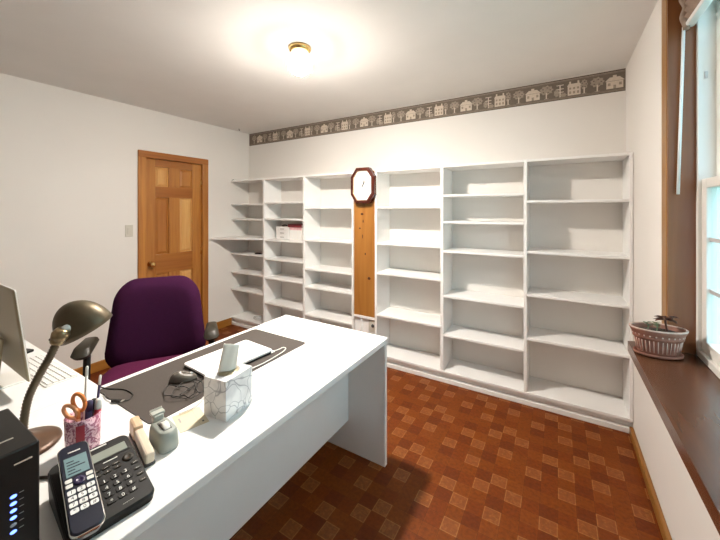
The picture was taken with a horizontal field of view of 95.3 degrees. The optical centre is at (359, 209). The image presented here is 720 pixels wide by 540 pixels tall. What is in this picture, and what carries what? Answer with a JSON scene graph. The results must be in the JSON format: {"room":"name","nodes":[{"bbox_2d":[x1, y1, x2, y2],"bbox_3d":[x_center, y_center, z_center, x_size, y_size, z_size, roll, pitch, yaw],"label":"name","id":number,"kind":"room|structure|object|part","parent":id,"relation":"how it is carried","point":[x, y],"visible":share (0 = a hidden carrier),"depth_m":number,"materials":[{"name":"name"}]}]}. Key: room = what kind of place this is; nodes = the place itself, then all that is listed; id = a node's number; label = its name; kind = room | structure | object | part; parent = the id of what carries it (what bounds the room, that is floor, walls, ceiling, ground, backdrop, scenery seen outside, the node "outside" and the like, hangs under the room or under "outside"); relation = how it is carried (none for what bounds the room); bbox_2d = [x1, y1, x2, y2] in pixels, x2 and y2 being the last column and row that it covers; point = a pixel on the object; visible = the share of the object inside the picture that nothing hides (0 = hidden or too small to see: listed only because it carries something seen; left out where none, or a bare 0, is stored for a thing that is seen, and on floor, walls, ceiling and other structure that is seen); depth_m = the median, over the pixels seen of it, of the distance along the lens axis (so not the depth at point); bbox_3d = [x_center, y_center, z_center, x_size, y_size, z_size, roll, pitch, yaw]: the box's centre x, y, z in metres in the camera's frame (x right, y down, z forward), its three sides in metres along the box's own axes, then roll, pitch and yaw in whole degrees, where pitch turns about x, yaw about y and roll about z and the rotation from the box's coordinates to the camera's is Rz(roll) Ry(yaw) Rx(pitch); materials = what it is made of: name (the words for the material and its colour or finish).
{"room":"office","nodes":[
{"label":"office","id":0,"kind":"room"},
{"bbox_2d":[0,73,247,368],"bbox_3d":[-3.017,0.220,2.200,0.200,2.520,5.450,0,0,31],"label":"wall","id":1,"kind":"structure","parent":0,"point":[69,158],"depth_m":2.93,"materials":[{"name":"paint"}]},
{"bbox_2d":[125,225,132,236],"bbox_3d":[-2.273,0.205,3.230,0.010,0.116,0.070,0,0,31],"label":"light switch","id":2,"kind":"object","parent":1,"relation":"attached to","point":[128,228],"visible":1,"depth_m":3.22,"materials":[{"name":"white plastic"}]},
{"bbox_2d":[73,318,231,375],"bbox_3d":[-2.997,1.435,2.025,0.016,0.090,5.172,0,0,31],"label":"baseboard","id":3,"kind":"structure","parent":1,"relation":"attached to","point":[100,365],"depth_m":3.02,"materials":[{"name":"brown wood"}]},
{"bbox_2d":[138,150,207,328],"bbox_3d":[-2.069,0.436,3.647,0.170,2.087,0.772,0,0,31],"label":"door","id":4,"kind":"structure","parent":1,"relation":"in","point":[172,189],"depth_m":3.62,"materials":[{"name":"brown wood"}]},
{"bbox_3d":[-2.158,0.565,3.404,0.072,0.058,0.058,0,0,31],"label":"knob","id":5,"kind":"part","parent":4,"relation":"part of","materials":[{"name":"gold metal"}]},
{"bbox_3d":[-2.139,-0.355,3.537,0.022,0.210,0.143,0,0,31],"label":"panel","id":6,"kind":"part","parent":4,"relation":"part of","materials":[{"name":"brown wood"}]},
{"bbox_3d":[-2.139,0.170,3.537,0.022,0.610,0.143,0,0,31],"label":"panel","id":7,"kind":"part","parent":4,"relation":"part of","materials":[{"name":"brown wood"}]},
{"bbox_3d":[-2.139,0.963,3.537,0.022,0.565,0.143,0,0,31],"label":"panel","id":8,"kind":"part","parent":4,"relation":"part of","materials":[{"name":"brown wood"}]},
{"bbox_3d":[-2.003,-0.355,3.763,0.022,0.210,0.150,0,0,31],"label":"panel","id":9,"kind":"part","parent":4,"relation":"part of","materials":[{"name":"brown wood"}]},
{"bbox_3d":[-2.003,0.170,3.763,0.022,0.610,0.150,0,0,31],"label":"panel","id":10,"kind":"part","parent":4,"relation":"part of","materials":[{"name":"brown wood"}]},
{"bbox_3d":[-2.003,0.963,3.763,0.022,0.565,0.150,0,0,31],"label":"panel","id":11,"kind":"part","parent":4,"relation":"part of","materials":[{"name":"brown wood"}]},
{"bbox_2d":[0,0,657,133],"bbox_3d":[-1.123,-1.100,1.057,4.465,0.120,5.690,0,0,31],"label":"ceiling","id":12,"kind":"structure","parent":0,"point":[220,63],"depth_m":2.14,"materials":[{"name":"paint"}]},
{"bbox_2d":[287,42,311,75],"bbox_3d":[-0.385,-0.954,2.101,0.159,0.172,0.159,0,0,31],"label":"ceiling light","id":13,"kind":"object","parent":12,"relation":"attached to","point":[299,61],"visible":1,"depth_m":2.05,"materials":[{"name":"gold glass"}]},
{"bbox_3d":[-0.385,-0.881,2.101,0.125,0.026,0.125,0,0,31],"label":"glass globe","id":14,"kind":"part","parent":13,"relation":"part of","materials":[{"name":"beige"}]},
{"bbox_2d":[90,324,662,539],"bbox_3d":[-1.200,1.510,1.103,4.245,0.060,5.650,0,0,31],"label":"floor","id":15,"kind":"structure","parent":0,"point":[463,464],"depth_m":1.79,"materials":[{"name":"brown tile"}]},
{"bbox_2d":[0,340,97,417],"bbox_3d":[-1.741,1.113,1.412,1.120,0.735,0.620,0,0,31],"label":"desk","id":16,"kind":"object","parent":15,"relation":"on","point":[12,397],"visible":0.04,"depth_m":1.35,"materials":[{"name":"laminate"}]},
{"bbox_2d":[0,284,30,389],"bbox_3d":[-1.543,0.527,1.407,0.518,0.436,0.135,0,0,31],"label":"computer monitor","id":17,"kind":"object","parent":16,"relation":"on","point":[13,352],"visible":1,"depth_m":1.34,"materials":[{"name":"metal"}]},
{"bbox_2d":[28,354,78,387],"bbox_3d":[-1.474,0.740,1.526,0.430,0.010,0.116,0,0,29],"label":"keyboard","id":18,"kind":"object","parent":16,"relation":"on","point":[56,373],"visible":0.66,"depth_m":1.48,"materials":[{"name":"white plastic"}]},
{"bbox_2d":[70,275,218,385],"bbox_3d":[-1.192,0.954,1.894,0.695,1.053,0.626,0,0,-24],"label":"office chair","id":19,"kind":"object","parent":15,"relation":"on","point":[154,320],"visible":0.41,"depth_m":2.02,"materials":[{"name":"purple fabric"}]},
{"bbox_3d":[-1.417,0.920,1.779,0.146,0.322,0.055,0,0,-24],"label":"armrest post","id":20,"kind":"part","parent":19,"relation":"part of","materials":[{"name":"black plastic"}]},
{"bbox_3d":[-1.171,0.951,1.846,0.540,0.082,0.520,0,0,-24],"label":"seat","id":21,"kind":"part","parent":19,"relation":"part of","materials":[{"name":"fabric"}]},
{"bbox_3d":[-1.274,0.702,2.076,0.541,0.550,0.125,0,0,-24],"label":"backrest","id":22,"kind":"part","parent":19,"relation":"part of","materials":[{"name":"purple fabric"}]},
{"bbox_2d":[18,315,387,539],"bbox_3d":[-0.632,1.113,1.379,0.810,0.735,1.748,0,0,31],"label":"desk","id":23,"kind":"object","parent":15,"relation":"on","point":[332,387],"visible":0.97,"depth_m":1.34,"materials":[{"name":"laminate"}]},
{"bbox_2d":[0,409,38,539],"bbox_3d":[-0.830,0.620,0.690,0.227,0.251,0.174,0,0,31],"label":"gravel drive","id":24,"kind":"object","parent":23,"relation":"on","point":[19,448],"visible":1,"depth_m":0.69,"materials":[{"name":"black plastic"}]},
{"bbox_2d":[19,300,112,454],"bbox_3d":[-1.010,0.525,1.074,0.184,0.439,0.313,0,0,45],"label":"desk lamp","id":25,"kind":"object","parent":23,"relation":"on","point":[74,320],"visible":0.85,"depth_m":1.06,"materials":[{"name":"brown metal"}]},
{"bbox_2d":[49,326,69,345],"bbox_3d":[-0.950,0.399,1.039,0.050,0.057,0.048,0,0,31],"label":"socket","id":26,"kind":"object","parent":25,"relation":"attached to","point":[60,335],"depth_m":1.03,"materials":[{"name":"brown metal"}]},
{"bbox_3d":[-0.950,0.386,1.077,0.043,0.043,0.078,0,0,5],"label":"bulb","id":27,"kind":"part","parent":25,"relation":"part of","materials":[{"name":"white glass"}]},
{"bbox_3d":[-0.943,0.377,1.119,0.156,0.142,0.149,0,0,31],"label":"lamp shade","id":28,"kind":"part","parent":25,"relation":"part of","materials":[{"name":"brown metal"}]},
{"bbox_2d":[64,408,101,448],"bbox_3d":[-0.860,0.689,1.018,0.090,0.112,0.090,0,0,31],"label":"pencil cup","id":29,"kind":"object","parent":23,"relation":"on","point":[89,430],"visible":0.5,"depth_m":0.99,"materials":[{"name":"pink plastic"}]},
{"bbox_2d":[61,392,86,421],"bbox_3d":[-0.871,0.645,1.001,0.073,0.184,0.020,0,0,-1],"label":"scissors","id":30,"kind":"object","parent":29,"relation":"in","point":[77,411],"visible":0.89,"depth_m":1.00,"materials":[{"name":"orange plastic"}]},
{"bbox_3d":[-0.881,0.618,1.000,0.052,0.059,0.018,0,0,-3],"label":"handle","id":31,"kind":"part","parent":30,"relation":"part of","materials":[{"name":"orange plastic"}]},
{"bbox_3d":[-0.858,0.595,1.001,0.047,0.084,0.020,0,0,-1],"label":"handle","id":32,"kind":"part","parent":30,"relation":"part of","materials":[{"name":"orange plastic"}]},
{"bbox_2d":[83,366,88,419],"bbox_3d":[-0.860,0.612,1.026,0.023,0.250,0.008,0,0,12],"label":"pen","id":33,"kind":"object","parent":29,"relation":"in","point":[87,367],"visible":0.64,"depth_m":1.02,"materials":[{"name":"plastic"}]},
{"bbox_2d":[85,400,92,419],"bbox_3d":[-0.844,0.664,1.019,0.024,0.145,0.019,0,0,9],"label":"marker","id":34,"kind":"object","parent":29,"relation":"in","point":[89,409],"visible":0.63,"depth_m":1.01,"materials":[{"name":"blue plastic"}]},
{"bbox_2d":[92,398,95,415],"bbox_3d":[-0.852,0.670,1.042,0.017,0.135,0.027,0,0,31],"label":"marker","id":35,"kind":"object","parent":29,"relation":"in","point":[93,399],"visible":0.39,"depth_m":1.04,"materials":[{"name":"black plastic"}]},
{"bbox_2d":[94,398,102,414],"bbox_3d":[-0.828,0.666,1.031,0.020,0.142,0.030,0,0,31],"label":"marker","id":36,"kind":"object","parent":29,"relation":"in","point":[98,402],"visible":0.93,"depth_m":1.03,"materials":[{"name":"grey plastic"}]},
{"bbox_2d":[97,375,101,397],"bbox_3d":[-0.843,0.635,1.051,0.008,0.204,0.027,0,0,21],"label":"pen","id":37,"kind":"object","parent":29,"relation":"in","point":[100,376],"visible":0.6,"depth_m":1.05,"materials":[{"name":"blue plastic"}]},
{"bbox_2d":[48,435,153,539],"bbox_3d":[-0.667,0.706,0.846,0.225,0.077,0.176,0,0,38],"label":"telephone","id":38,"kind":"object","parent":23,"relation":"on","point":[125,486],"visible":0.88,"depth_m":0.84,"materials":[{"name":"black plastic"}]},
{"bbox_2d":[57,441,105,539],"bbox_3d":[-0.673,0.664,0.787,0.246,0.091,0.062,0,0,42],"label":"handset","id":39,"kind":"object","parent":38,"relation":"on","point":[83,504],"visible":1,"depth_m":0.77,"materials":[{"name":"black plastic"}]},
{"bbox_2d":[129,416,154,467],"bbox_3d":[-0.681,0.715,1.023,0.201,0.060,0.028,0,0,44],"label":"stapler","id":40,"kind":"object","parent":23,"relation":"on","point":[137,434],"visible":1,"depth_m":1.00,"materials":[{"name":"beige plastic"}]},
{"bbox_3d":[-0.658,0.718,1.000,0.136,0.042,0.025,0,0,44],"label":"arm","id":41,"kind":"part","parent":40,"relation":"part of","materials":[{"name":"beige plastic"}]},
{"bbox_2d":[149,406,178,453],"bbox_3d":[-0.630,0.701,1.050,0.124,0.087,0.058,0,0,39],"label":"tape dispenser","id":42,"kind":"object","parent":23,"relation":"on","point":[163,433],"visible":0.99,"depth_m":1.02,"materials":[{"name":"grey plastic"}]},
{"bbox_3d":[-0.665,0.679,1.079,0.027,0.032,0.038,0,0,39],"label":"cutter arm","id":43,"kind":"part","parent":42,"relation":"part of"},
{"bbox_2d":[172,407,208,432],"bbox_3d":[-0.604,0.744,1.168,0.092,0.001,0.116,0,0,-42],"label":"paper slip","id":44,"kind":"object","parent":23,"relation":"on","point":[190,419],"visible":1,"depth_m":1.17,"materials":[{"name":"beige paper"}]},
{"bbox_2d":[100,329,304,423],"bbox_3d":[-0.690,0.743,1.592,0.418,0.003,0.820,0,0,31],"label":"desk mat","id":45,"kind":"object","parent":23,"relation":"on","point":[147,388],"visible":0.73,"depth_m":1.40,"materials":[{"name":"grey leather"}]},
{"bbox_2d":[101,386,132,402],"bbox_3d":[-1.000,0.739,1.331,0.232,0.011,0.075,0,0,31],"label":"cable","id":46,"kind":"object","parent":45,"relation":"on","point":[112,400],"visible":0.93,"depth_m":1.29,"materials":[{"name":"black plastic"}]},
{"bbox_2d":[169,371,196,383],"bbox_3d":[-0.768,0.721,1.427,0.112,0.042,0.062,0,0,-17],"label":"computer mouse","id":47,"kind":"object","parent":45,"relation":"on","point":[178,377],"visible":0.98,"depth_m":1.41,"materials":[{"name":"black plastic"}]},
{"bbox_2d":[163,376,203,398],"bbox_3d":[-0.705,0.731,1.337,0.156,0.021,0.164,0,0,-42],"label":"cable","id":48,"kind":"object","parent":45,"relation":"on","point":[171,395],"visible":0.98,"depth_m":1.33,"materials":[{"name":"black plastic"}]},
{"bbox_2d":[184,340,271,377],"bbox_3d":[-0.642,0.732,1.623,0.225,0.020,0.345,0,0,35],"label":"laptop","id":49,"kind":"object","parent":45,"relation":"on","point":[249,351],"visible":0.75,"depth_m":1.61,"materials":[{"name":"white plastic"},{"name":"metal"}]},
{"bbox_2d":[179,347,285,413],"bbox_3d":[-0.529,0.736,1.474,0.059,0.008,0.625,0,0,23],"label":"charging cable","id":50,"kind":"object","parent":45,"relation":"on","point":[281,347],"visible":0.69,"depth_m":1.56,"materials":[{"name":"white plastic"}]},
{"bbox_2d":[204,344,251,421],"bbox_3d":[-0.493,0.623,1.232,0.106,0.244,0.132,0,0,23],"label":"tissue box","id":51,"kind":"object","parent":23,"relation":"on","point":[227,389],"visible":1,"depth_m":1.19,"materials":[{"name":"cardboard"}]},
{"bbox_3d":[-0.506,1.032,1.308,0.018,0.516,1.659,0,0,31],"label":"modesty panel","id":52,"kind":"part","parent":23,"relation":"part of","materials":[{"name":"laminate"}]},
{"bbox_3d":[-0.194,1.127,2.105,0.804,0.706,0.028,0,0,31],"label":"panel","id":53,"kind":"part","parent":23,"relation":"part of","materials":[{"name":"laminate"}]},
{"bbox_2d":[210,172,354,329],"bbox_3d":[-0.871,0.549,3.749,1.873,1.862,0.576,0,0,31],"label":"bookcase","id":54,"kind":"object","parent":15,"relation":"on","point":[271,273],"visible":0.74,"depth_m":3.81,"materials":[{"name":"white wood"}]},
{"bbox_3d":[-1.424,0.350,4.081,0.584,0.019,0.574,0,0,31],"label":"deep shelf","id":55,"kind":"part","parent":54,"relation":"part of","materials":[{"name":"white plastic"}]},
{"bbox_3d":[-0.855,1.462,3.775,1.873,0.036,0.028,0,0,31],"label":"trim","id":56,"kind":"part","parent":54,"relation":"part of","materials":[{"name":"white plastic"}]},
{"bbox_3d":[-1.346,1.020,4.208,0.584,0.019,0.278,0,0,31],"label":"shelf","id":57,"kind":"part","parent":54,"relation":"part of","materials":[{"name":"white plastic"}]},
{"bbox_3d":[-1.346,0.797,4.208,0.584,0.019,0.278,0,0,31],"label":"shelf","id":58,"kind":"part","parent":54,"relation":"part of","materials":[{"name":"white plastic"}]},
{"bbox_3d":[-1.346,0.560,4.208,0.584,0.019,0.278,0,0,31],"label":"shelf","id":59,"kind":"part","parent":54,"relation":"part of","materials":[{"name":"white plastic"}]},
{"bbox_3d":[-1.346,0.119,4.208,0.584,0.019,0.278,0,0,31],"label":"shelf","id":60,"kind":"part","parent":54,"relation":"part of","materials":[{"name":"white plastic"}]},
{"bbox_3d":[-1.346,-0.070,4.208,0.584,0.019,0.278,0,0,31],"label":"shelf","id":61,"kind":"part","parent":54,"relation":"part of","materials":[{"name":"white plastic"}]},
{"bbox_3d":[-0.796,1.384,3.874,1.873,0.020,0.283,0,0,31],"label":"shelf","id":62,"kind":"part","parent":54,"relation":"part of","materials":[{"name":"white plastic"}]},
{"bbox_2d":[253,315,262,319],"bbox_3d":[-1.266,1.356,4.133,0.174,0.034,0.124,0,0,31],"label":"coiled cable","id":63,"kind":"object","parent":54,"relation":"on","point":[254,317],"visible":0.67,"depth_m":4.13,"materials":[{"name":"black plastic"}]},
{"bbox_2d":[276,226,289,239],"bbox_3d":[-0.876,0.274,3.949,0.210,0.152,0.182,0,0,31],"label":"drawer box","id":64,"kind":"object","parent":54,"relation":"on","point":[282,232],"visible":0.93,"depth_m":3.87,"materials":[{"name":"white plastic"}]},
{"bbox_3d":[-0.918,0.226,3.879,0.196,0.044,0.005,0,0,31],"label":"drawer","id":65,"kind":"part","parent":64,"relation":"part of","materials":[{"name":"white plastic"}]},
{"bbox_3d":[-0.918,0.274,3.879,0.196,0.044,0.005,0,0,31],"label":"drawer","id":66,"kind":"part","parent":64,"relation":"part of","materials":[{"name":"white plastic"}]},
{"bbox_3d":[-0.918,0.322,3.879,0.196,0.044,0.005,0,0,31],"label":"drawer","id":67,"kind":"part","parent":64,"relation":"part of","materials":[{"name":"white plastic"}]},
{"bbox_3d":[-0.815,1.111,3.888,0.600,0.019,0.278,0,0,31],"label":"shelf","id":68,"kind":"part","parent":54,"relation":"part of","materials":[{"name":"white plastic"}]},
{"bbox_3d":[-0.815,0.812,3.888,0.600,0.019,0.278,0,0,31],"label":"shelf","id":69,"kind":"part","parent":54,"relation":"part of","materials":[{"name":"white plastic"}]},
{"bbox_3d":[-0.815,0.587,3.888,0.600,0.019,0.278,0,0,31],"label":"shelf","id":70,"kind":"part","parent":54,"relation":"part of","materials":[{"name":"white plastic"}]},
{"bbox_3d":[-0.815,0.359,3.888,0.600,0.019,0.278,0,0,31],"label":"shelf","id":71,"kind":"part","parent":54,"relation":"part of","materials":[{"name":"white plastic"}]},
{"bbox_3d":[-0.815,0.110,3.888,0.600,0.019,0.278,0,0,31],"label":"shelf","id":72,"kind":"part","parent":54,"relation":"part of","materials":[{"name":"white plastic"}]},
{"bbox_3d":[-0.815,-0.085,3.888,0.600,0.019,0.278,0,0,31],"label":"shelf","id":73,"kind":"part","parent":54,"relation":"part of","materials":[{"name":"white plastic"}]},
{"bbox_2d":[290,227,302,240],"bbox_3d":[-0.696,0.275,3.847,0.185,0.150,0.171,0,0,31],"label":"carton","id":74,"kind":"object","parent":54,"relation":"on","point":[296,233],"visible":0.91,"depth_m":3.77,"materials":[{"name":"cardboard"}]},
{"bbox_2d":[288,223,302,227],"bbox_3d":[-0.705,0.181,3.850,0.205,0.036,0.184,0,0,31],"label":"folder","id":75,"kind":"object","parent":74,"relation":"on","point":[300,225],"visible":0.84,"depth_m":3.77,"materials":[{"name":"paper"}]},
{"bbox_3d":[-0.273,1.149,3.561,0.609,0.019,0.278,0,0,31],"label":"shelf","id":76,"kind":"part","parent":54,"relation":"part of","materials":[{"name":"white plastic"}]},
{"bbox_3d":[-0.273,0.845,3.561,0.609,0.019,0.278,0,0,31],"label":"shelf","id":77,"kind":"part","parent":54,"relation":"part of","materials":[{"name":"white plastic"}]},
{"bbox_3d":[-0.273,0.647,3.561,0.609,0.019,0.278,0,0,31],"label":"shelf","id":78,"kind":"part","parent":54,"relation":"part of","materials":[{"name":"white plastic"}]},
{"bbox_3d":[-0.273,0.331,3.561,0.609,0.019,0.278,0,0,31],"label":"shelf","id":79,"kind":"part","parent":54,"relation":"part of","materials":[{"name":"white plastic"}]},
{"bbox_3d":[-0.273,-0.022,3.561,0.609,0.019,0.278,0,0,31],"label":"shelf","id":80,"kind":"part","parent":54,"relation":"part of","materials":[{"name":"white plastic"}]},
{"bbox_3d":[-0.003,0.516,3.397,0.021,1.756,0.281,0,0,31],"label":"panel","id":81,"kind":"part","parent":54,"relation":"part of","materials":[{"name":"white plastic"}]},
{"bbox_2d":[354,171,374,334],"bbox_3d":[0.048,0.550,3.227,0.234,1.860,0.034,0,0,31],"label":"wooden panel","id":82,"kind":"object","parent":15,"relation":"on","point":[364,213],"visible":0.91,"depth_m":3.22,"materials":[{"name":"brown wood"}]},
{"bbox_2d":[351,167,375,202],"bbox_3d":[0.033,-0.237,3.183,0.262,0.345,0.064,0,0,31],"label":"wall clock","id":83,"kind":"object","parent":82,"relation":"attached to","point":[363,180],"visible":1,"depth_m":3.16,"materials":[{"name":"brown wood"}]},
{"bbox_3d":[0.045,1.050,3.222,0.234,0.023,0.022,0,0,31],"label":"rail","id":84,"kind":"part","parent":82,"relation":"part of","materials":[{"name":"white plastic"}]},
{"bbox_3d":[0.054,1.272,3.237,0.234,0.416,0.010,0,0,31],"label":"panel","id":85,"kind":"part","parent":82,"relation":"part of","materials":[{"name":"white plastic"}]},
{"bbox_2d":[369,320,374,332],"bbox_3d":[0.114,1.130,3.186,0.072,0.116,0.012,0,0,31],"label":"wall outlet","id":86,"kind":"object","parent":82,"relation":"attached to","point":[371,322],"visible":0.97,"depth_m":3.18,"materials":[{"name":"beige plastic"}]},
{"bbox_2d":[375,152,632,432],"bbox_3d":[1.038,0.549,2.768,1.930,1.862,0.283,0,0,31],"label":"bookcase","id":87,"kind":"object","parent":15,"relation":"on","point":[609,411],"visible":0.91,"depth_m":2.62,"materials":[{"name":"white wood"}]},
{"bbox_3d":[0.223,0.516,3.261,0.023,1.756,0.281,0,0,31],"label":"panel","id":88,"kind":"part","parent":87,"relation":"part of","materials":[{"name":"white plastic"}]},
{"bbox_3d":[0.498,1.006,3.096,0.617,0.019,0.278,0,0,31],"label":"shelf","id":89,"kind":"part","parent":87,"relation":"part of","materials":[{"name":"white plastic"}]},
{"bbox_3d":[0.498,0.606,3.096,0.617,0.019,0.278,0,0,31],"label":"shelf","id":90,"kind":"part","parent":87,"relation":"part of","materials":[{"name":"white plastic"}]},
{"bbox_3d":[0.498,0.323,3.096,0.617,0.019,0.278,0,0,31],"label":"shelf","id":91,"kind":"part","parent":87,"relation":"part of","materials":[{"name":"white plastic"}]},
{"bbox_3d":[0.498,-0.025,3.096,0.617,0.019,0.278,0,0,31],"label":"shelf","id":92,"kind":"part","parent":87,"relation":"part of","materials":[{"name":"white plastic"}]},
{"bbox_3d":[1.048,1.071,2.764,0.615,0.019,0.278,0,0,31],"label":"shelf","id":93,"kind":"part","parent":87,"relation":"part of","materials":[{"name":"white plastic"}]},
{"bbox_3d":[1.048,0.739,2.764,0.615,0.019,0.278,0,0,31],"label":"shelf","id":94,"kind":"part","parent":87,"relation":"part of","materials":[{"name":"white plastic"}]},
{"bbox_3d":[1.048,0.354,2.764,0.615,0.019,0.278,0,0,31],"label":"shelf","id":95,"kind":"part","parent":87,"relation":"part of","materials":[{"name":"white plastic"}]},
{"bbox_3d":[1.048,0.104,2.764,0.615,0.019,0.278,0,0,31],"label":"shelf","id":96,"kind":"part","parent":87,"relation":"part of","materials":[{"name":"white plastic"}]},
{"bbox_3d":[1.048,-0.121,2.764,0.615,0.019,0.278,0,0,31],"label":"shelf","id":97,"kind":"part","parent":87,"relation":"part of","materials":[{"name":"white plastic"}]},
{"bbox_3d":[0.978,1.462,2.669,1.930,0.036,0.028,0,0,31],"label":"trim","id":98,"kind":"part","parent":87,"relation":"part of","materials":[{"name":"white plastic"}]},
{"bbox_3d":[1.038,1.384,2.768,1.930,0.020,0.283,0,0,31],"label":"shelf","id":99,"kind":"part","parent":87,"relation":"part of","materials":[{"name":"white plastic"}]},
{"bbox_3d":[1.590,0.973,2.437,0.604,0.019,0.278,0,0,31],"label":"shelf","id":100,"kind":"part","parent":87,"relation":"part of","materials":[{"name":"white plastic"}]},
{"bbox_3d":[1.590,0.642,2.437,0.604,0.019,0.278,0,0,31],"label":"shelf","id":101,"kind":"part","parent":87,"relation":"part of","materials":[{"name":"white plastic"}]},
{"bbox_3d":[1.590,0.319,2.437,0.604,0.019,0.278,0,0,31],"label":"shelf","id":102,"kind":"part","parent":87,"relation":"part of","materials":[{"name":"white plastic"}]},
{"bbox_3d":[1.590,-0.064,2.437,0.604,0.019,0.278,0,0,31],"label":"shelf","id":103,"kind":"part","parent":87,"relation":"part of","materials":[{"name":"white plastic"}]},
{"bbox_3d":[1.856,0.516,2.276,0.018,1.756,0.281,0,0,31],"label":"panel","id":104,"kind":"part","parent":87,"relation":"part of","materials":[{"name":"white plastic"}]},
{"bbox_2d":[248,67,625,397],"bbox_3d":[0.273,0.220,3.467,4.365,2.520,0.120,0,0,31],"label":"wall","id":105,"kind":"structure","parent":0,"point":[594,124],"depth_m":2.86,"materials":[{"name":"paint"}]},
{"bbox_2d":[249,68,625,145],"bbox_3d":[0.215,-0.953,3.431,4.023,0.162,0.002,0,0,31],"label":"wallpaper border","id":106,"kind":"object","parent":105,"relation":"attached to","point":[615,80],"visible":1,"depth_m":2.98,"materials":[{"name":"grey paper"}]},
{"bbox_2d":[626,0,719,539],"bbox_3d":[0.617,0.220,0.007,0.200,2.520,5.450,0,0,31],"label":"wall","id":107,"kind":"structure","parent":0,"point":[685,513],"depth_m":1.72,"materials":[{"name":"paint"}]},
{"bbox_2d":[629,427,671,539],"bbox_3d":[0.451,1.452,-0.055,0.022,0.055,5.172,0,0,31],"label":"baseboard","id":108,"kind":"structure","parent":107,"relation":"attached to","point":[665,533],"depth_m":1.68,"materials":[{"name":"brown wood"}]},
{"bbox_2d":[628,0,719,534],"bbox_3d":[1.030,-0.184,0.838,0.332,1.699,1.600,0,0,31],"label":"window","id":109,"kind":"structure","parent":107,"relation":"in","point":[685,393],"depth_m":1.37,"materials":[{"name":"brown wood"}]},
{"bbox_2d":[629,315,688,359],"bbox_3d":[1.273,0.533,1.402,0.201,0.173,0.132,0,0,17],"label":"potted plant","id":110,"kind":"object","parent":109,"relation":"on","point":[657,340],"visible":1,"depth_m":1.37,"materials":[{"name":"brown plant"}]},
{"bbox_3d":[1.301,0.484,1.394,0.013,0.066,0.009,0,0,17],"label":"stem","id":111,"kind":"part","parent":110,"relation":"part of","materials":[{"name":"brown plant"}]},
{"bbox_3d":[1.048,-0.209,0.927,0.013,1.649,1.400,0,0,31],"label":"casing","id":112,"kind":"part","parent":109,"relation":"part of","materials":[{"name":"brown wood"}]},
{"bbox_3d":[0.985,0.642,0.866,0.226,0.045,1.600,0,0,31],"label":"sill","id":113,"kind":"part","parent":109,"relation":"part of","materials":[{"name":"brown wood"}]},
{"bbox_2d":[676,0,712,193],"bbox_3d":[1.094,-0.521,0.907,0.063,0.906,1.203,0,0,31],"label":"window blind","id":114,"kind":"object","parent":109,"relation":"attached to","point":[692,10],"visible":1,"depth_m":1.41,"materials":[{"name":"plastic"}]},
{"bbox_3d":[1.104,-0.792,0.896,0.032,0.020,1.195,0,0,31],"label":"rail","id":115,"kind":"part","parent":114,"relation":"part of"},
{"bbox_3d":[1.170,-0.175,0.856,0.110,1.586,1.211,0,0,31],"label":"frame","id":116,"kind":"part","parent":109,"relation":"part of","materials":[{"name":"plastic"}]},
{"bbox_3d":[1.148,0.229,0.869,0.034,0.718,1.167,0,0,31],"label":"sash","id":117,"kind":"part","parent":109,"relation":"part of","materials":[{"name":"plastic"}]},
{"bbox_3d":[1.185,-0.516,0.847,0.035,0.843,1.167,0,0,31],"label":"sash","id":118,"kind":"part","parent":109,"relation":"part of","materials":[{"name":"plastic"}]}
]}

